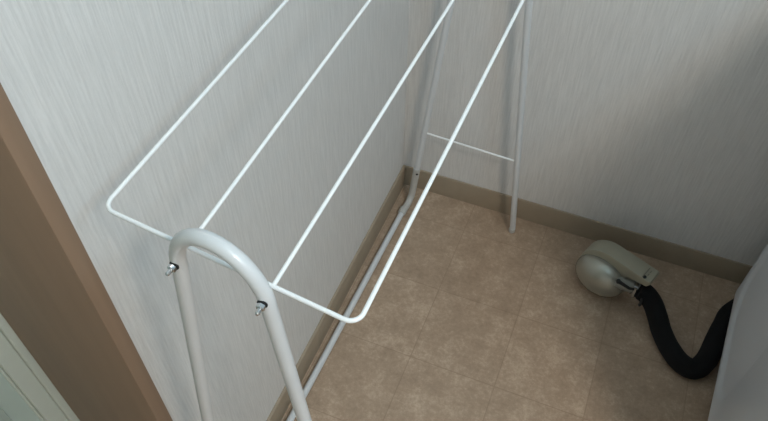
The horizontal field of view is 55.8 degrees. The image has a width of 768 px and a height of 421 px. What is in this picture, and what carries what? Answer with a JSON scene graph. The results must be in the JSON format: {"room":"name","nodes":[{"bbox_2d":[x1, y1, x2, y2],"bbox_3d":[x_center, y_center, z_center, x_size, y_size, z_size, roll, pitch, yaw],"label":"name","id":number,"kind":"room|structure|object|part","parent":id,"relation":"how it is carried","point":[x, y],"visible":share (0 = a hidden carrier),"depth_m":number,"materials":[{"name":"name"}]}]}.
{"room":"laundry room","nodes":[
{"label":"laundry room","id":0,"kind":"room"},
{"bbox_2d":[0,0,408,420],"bbox_3d":[-0.557,0.127,-0.124,0.100,2.620,3.004,17,52,14],"label":"wall","id":1,"kind":"structure","parent":0,"point":[93,86],"depth_m":0.86,"materials":[{"name":"paint"}]},
{"bbox_2d":[0,313,79,420],"bbox_3d":[-0.593,0.132,0.284,0.039,1.992,0.804,17,52,14],"label":"door","id":2,"kind":"structure","parent":1,"relation":"in","point":[27,393],"depth_m":0.90,"materials":[{"name":"white wood"}]},
{"bbox_3d":[-0.594,0.147,0.302,0.025,1.946,0.712,17,52,14],"label":"panel","id":3,"kind":"part","parent":2,"relation":"part of","materials":[{"name":"white wood"}]},
{"bbox_2d":[0,83,172,420],"bbox_3d":[-0.496,0.160,0.256,0.167,2.000,0.820,17,52,14],"label":"trim","id":4,"kind":"structure","parent":1,"relation":"attached to","point":[53,296],"depth_m":0.72,"materials":[{"name":"brown wood"}]},
{"bbox_2d":[266,165,404,420],"bbox_3d":[-0.112,0.216,1.482,0.006,0.062,0.863,17,52,14],"label":"baseboard","id":5,"kind":"structure","parent":1,"relation":"attached to","point":[283,402],"depth_m":1.51,"materials":[{"name":"beige plastic"}]},
{"bbox_2d":[281,184,740,420],"bbox_3d":[0.036,1.180,0.742,1.960,0.060,3.204,17,52,14],"label":"floor","id":6,"kind":"structure","parent":0,"point":[471,318],"depth_m":1.49,"materials":[{"name":"tile"}]},
{"bbox_2d":[106,0,532,420],"bbox_3d":[0.014,0.012,1.103,0.284,0.906,0.872,17,52,14],"label":"drying rack","id":7,"kind":"object","parent":6,"relation":"on","point":[235,259],"visible":1,"depth_m":0.63,"materials":[{"name":"white metal"}]},
{"bbox_3d":[-0.140,0.302,0.849,0.248,0.896,0.017,19,52,15],"label":"frame","id":8,"kind":"part","parent":7,"relation":"part of","materials":[{"name":"white metal"}]},
{"bbox_2d":[257,300,267,307],"bbox_3d":[-0.088,0.068,0.524,0.009,0.009,0.001,14,51,12],"label":"washer","id":9,"kind":"object","parent":7,"relation":"in","point":[260,303],"depth_m":0.52,"materials":[{"name":"black rubber"}]},
{"bbox_3d":[0.004,-0.258,0.801,0.004,0.004,0.813,17,52,14],"label":"hanging rod","id":10,"kind":"part","parent":7,"relation":"part of","materials":[{"name":"white metal"}]},
{"bbox_3d":[-0.102,0.262,1.473,0.013,0.013,0.752,18,52,15],"label":"rail","id":11,"kind":"part","parent":7,"relation":"part of","materials":[{"name":"white metal"}]},
{"bbox_3d":[0.078,-0.232,0.779,0.004,0.004,0.822,18,52,14],"label":"hanging rod","id":12,"kind":"part","parent":7,"relation":"part of","materials":[{"name":"white metal"}]},
{"bbox_3d":[0.185,-0.283,1.348,0.252,0.897,0.013,17,52,14],"label":"frame","id":13,"kind":"part","parent":7,"relation":"part of","materials":[{"name":"white metal"}]},
{"bbox_2d":[575,240,658,297],"bbox_3d":[0.473,0.140,1.515,0.154,0.116,0.079,36,58,26],"label":"drain fitting","id":14,"kind":"object","parent":6,"relation":"on","point":[606,269],"visible":1,"depth_m":1.49,"materials":[{"name":"grey plastic"}]},
{"bbox_2d":[634,284,733,379],"bbox_3d":[0.696,0.237,1.456,0.368,0.081,0.198,0,50,0],"label":"hose","id":15,"kind":"object","parent":6,"relation":"on","point":[709,354],"visible":0.88,"depth_m":1.45,"materials":[{"name":"black plastic"}]},
{"bbox_2d":[708,244,767,420],"bbox_3d":[0.851,0.180,0.915,0.580,0.980,0.560,21,53,17],"label":"washing machine","id":16,"kind":"object","parent":6,"relation":"on","point":[740,393],"visible":1,"depth_m":1.24,"materials":[{"name":"white metal"}]},
{"bbox_2d":[404,0,767,265],"bbox_3d":[0.753,-0.742,0.622,1.674,2.620,0.100,17,52,14],"label":"wall","id":17,"kind":"structure","parent":0,"point":[646,117],"depth_m":1.40,"materials":[{"name":"paint"}]},
{"bbox_2d":[405,165,751,283],"bbox_3d":[0.731,0.124,1.564,1.470,0.062,0.004,17,52,14],"label":"baseboard","id":18,"kind":"structure","parent":17,"relation":"attached to","point":[707,263],"depth_m":1.63,"materials":[{"name":"beige plastic"}]}
]}

